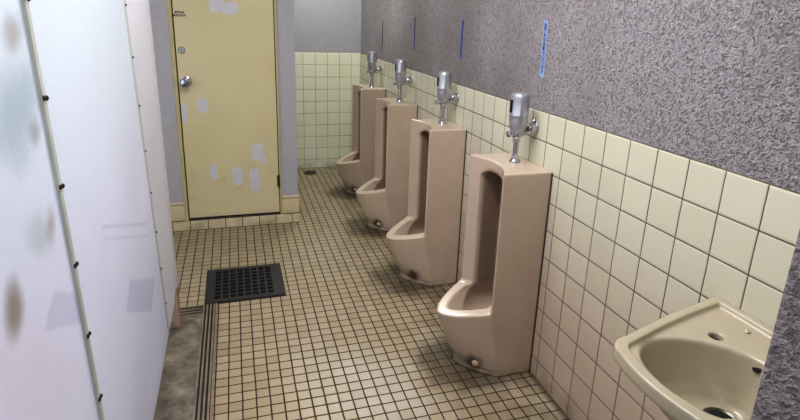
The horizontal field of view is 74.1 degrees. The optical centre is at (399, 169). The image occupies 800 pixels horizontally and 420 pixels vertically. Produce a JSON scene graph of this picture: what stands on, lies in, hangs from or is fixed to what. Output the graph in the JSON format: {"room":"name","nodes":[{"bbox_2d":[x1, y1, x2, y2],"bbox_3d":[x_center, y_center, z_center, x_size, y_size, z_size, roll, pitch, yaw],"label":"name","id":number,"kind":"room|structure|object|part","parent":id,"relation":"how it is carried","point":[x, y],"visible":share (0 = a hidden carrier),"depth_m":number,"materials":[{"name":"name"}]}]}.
{"room":"public restroom","nodes":[
{"label":"public restroom","id":0,"kind":"room"},
{"bbox_2d":[149,0,298,221],"bbox_3d":[-1.508,-0.784,3.195,1.721,2.450,0.136,-3,17,-17],"label":"wall","id":1,"kind":"structure","parent":0,"point":[286,78],"depth_m":3.38,"materials":[{"name":"grey paint"}]},
{"bbox_2d":[166,0,282,220],"bbox_3d":[-1.081,-0.618,3.305,0.627,1.962,0.134,-3,17,-17],"label":"door","id":2,"kind":"structure","parent":1,"relation":"in","point":[224,53],"depth_m":3.37,"materials":[{"name":"paint"}]},
{"bbox_3d":[-1.305,-0.529,3.225,0.066,0.066,0.070,-3,17,-17],"label":"knob","id":3,"kind":"part","parent":2,"relation":"part of","materials":[{"name":"silver metal"}]},
{"bbox_2d":[294,0,360,168],"bbox_3d":[-1.499,-1.167,4.533,2.550,2.450,0.100,-3,17,-17],"label":"wall","id":4,"kind":"structure","parent":0,"point":[327,32],"depth_m":4.84,"materials":[{"name":"beige tile"}]},
{"bbox_2d":[154,167,569,419],"bbox_3d":[-0.715,0.807,2.320,2.570,0.084,5.690,-3,17,-17],"label":"floor","id":5,"kind":"structure","parent":0,"point":[350,337],"depth_m":2.38,"materials":[{"name":"tile"}]},
{"bbox_2d":[0,0,180,419],"bbox_3d":[-0.584,-0.001,0.741,0.092,2.346,3.058,-3,17,-17],"label":"wall","id":6,"kind":"structure","parent":5,"relation":"on","point":[90,303],"depth_m":1.17,"materials":[{"name":"plastic"}]},
{"bbox_3d":[-1.007,-0.410,2.119,0.066,2.346,0.055,-3,17,-17],"label":"post","id":7,"kind":"part","parent":6,"relation":"part of","materials":[{"name":"brown wood"}]},
{"bbox_2d":[180,303,217,419],"bbox_3d":[-0.527,1.109,1.127,0.190,0.012,3.208,-3,17,-17],"label":"floor track","id":8,"kind":"object","parent":5,"relation":"on","point":[204,389],"visible":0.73,"depth_m":2.19,"materials":[{"name":"black"}]},
{"bbox_3d":[-1.017,0.681,2.559,0.124,0.008,0.062,-3,17,-17],"label":"cross rail","id":9,"kind":"part","parent":8,"relation":"part of","materials":[{"name":"metal"}]},
{"bbox_3d":[-0.468,1.104,1.144,0.066,0.008,3.208,-3,17,-17],"label":"rail","id":10,"kind":"part","parent":8,"relation":"part of","materials":[{"name":"metal"}]},
{"bbox_2d":[172,211,300,231],"bbox_3d":[-1.542,0.361,3.521,1.727,0.068,0.142,-3,17,-17],"label":"kerb","id":11,"kind":"object","parent":5,"relation":"on","point":[288,217],"visible":0.39,"depth_m":3.58,"materials":[{"name":"tile"}]},
{"bbox_2d":[204,263,285,304],"bbox_3d":[-0.833,0.608,2.848,0.398,0.009,0.380,-3,17,-17],"label":"floor drain","id":12,"kind":"object","parent":5,"relation":"on","point":[236,284],"visible":1,"depth_m":2.83,"materials":[{"name":"black metal"}]},
{"bbox_2d":[303,170,316,174],"bbox_3d":[-0.825,0.031,4.868,0.124,0.006,0.124,-3,17,-17],"label":"floor drain","id":13,"kind":"object","parent":5,"relation":"on","point":[310,172],"visible":1,"depth_m":4.86,"materials":[{"name":"grey metal"}]},
{"bbox_2d":[336,84,385,193],"bbox_3d":[-0.340,-0.236,4.291,0.369,0.868,0.306,-3,17,-17],"label":"urinal","id":14,"kind":"object","parent":5,"relation":"on","point":[355,169],"visible":0.66,"depth_m":4.22,"materials":[{"name":"ceramic"}]},
{"bbox_2d":[367,51,381,86],"bbox_3d":[-0.205,-0.791,4.174,0.118,0.272,0.077,-3,17,-17],"label":"valve","id":15,"kind":"object","parent":14,"relation":"on","point":[372,55],"visible":1,"depth_m":4.13,"materials":[{"name":"silver metal"}]},
{"bbox_2d":[356,98,417,230],"bbox_3d":[-0.119,-0.029,3.594,0.369,0.868,0.306,-3,17,-17],"label":"urinal","id":16,"kind":"object","parent":5,"relation":"on","point":[383,200],"visible":0.82,"depth_m":3.52,"materials":[{"name":"ceramic"}]},
{"bbox_2d":[394,59,411,100],"bbox_3d":[0.017,-0.584,3.476,0.118,0.272,0.077,-3,17,-17],"label":"valve","id":17,"kind":"object","parent":16,"relation":"on","point":[400,64],"visible":1,"depth_m":3.44,"materials":[{"name":"silver metal"}]},
{"bbox_2d":[386,118,466,285],"bbox_3d":[0.106,0.181,2.885,0.369,0.868,0.306,-3,17,-17],"label":"urinal","id":18,"kind":"object","parent":5,"relation":"on","point":[424,245],"visible":1,"depth_m":2.82,"materials":[{"name":"ceramic"}]},
{"bbox_2d":[435,71,458,123],"bbox_3d":[0.242,-0.374,2.768,0.118,0.272,0.077,-3,17,-17],"label":"valve","id":19,"kind":"object","parent":18,"relation":"on","point":[444,78],"visible":1,"depth_m":2.73,"materials":[{"name":"silver metal"}]},
{"bbox_2d":[437,152,552,376],"bbox_3d":[0.334,0.394,2.168,0.369,0.868,0.306,-3,17,-17],"label":"urinal","id":20,"kind":"object","parent":5,"relation":"on","point":[487,318],"visible":1,"depth_m":2.12,"materials":[{"name":"ceramic"}]},
{"bbox_2d":[506,92,537,162],"bbox_3d":[0.469,-0.161,2.051,0.118,0.272,0.077,-3,17,-17],"label":"valve","id":21,"kind":"object","parent":20,"relation":"on","point":[519,101],"visible":1,"depth_m":2.01,"materials":[{"name":"metal"}]},
{"bbox_3d":[0.424,-0.136,2.044,0.026,0.025,0.025,-3,17,-17],"label":"adjusting knob","id":22,"kind":"part","parent":21,"relation":"part of","materials":[{"name":"silver metal"}]},
{"bbox_2d":[360,0,799,419],"bbox_3d":[0.496,-0.469,2.326,0.120,2.450,5.690,-3,17,-17],"label":"wall","id":23,"kind":"structure","parent":0,"point":[668,133],"depth_m":1.60,"materials":[{"name":"tile"}]},
{"bbox_2d":[414,17,415,49],"bbox_3d":[0.094,-0.872,3.405,0.002,0.205,0.023,-3,17,-17],"label":"tape","id":24,"kind":"object","parent":23,"relation":"attached to","point":[415,17],"visible":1,"depth_m":3.40,"materials":[{"name":"blue plastic"}]},
{"bbox_2d":[460,19,463,58],"bbox_3d":[0.316,-0.665,2.706,0.002,0.197,0.023,-3,17,-17],"label":"tape","id":25,"kind":"object","parent":23,"relation":"attached to","point":[462,19],"visible":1,"depth_m":2.71,"materials":[{"name":"blue plastic"}]},
{"bbox_2d":[540,21,547,76],"bbox_3d":[0.542,-0.452,1.995,0.002,0.207,0.035,-3,17,-17],"label":"tape","id":26,"kind":"object","parent":23,"relation":"attached to","point":[545,22],"visible":1,"depth_m":1.99,"materials":[{"name":"blue plastic"}]},
{"bbox_2d":[613,296,773,419],"bbox_3d":[0.646,0.591,1.101,0.408,0.434,0.449,-3,17,-17],"label":"washbasin","id":27,"kind":"object","parent":23,"relation":"attached to","point":[704,360],"visible":0.82,"depth_m":1.13,"materials":[{"name":"ceramic"}]},
{"bbox_2d":[751,229,799,419],"bbox_3d":[0.704,0.044,0.559,0.555,2.450,0.150,-3,17,-17],"label":"wall","id":28,"kind":"structure","parent":0,"point":[778,394],"depth_m":0.57,"materials":[{"name":"paint"}]}
]}

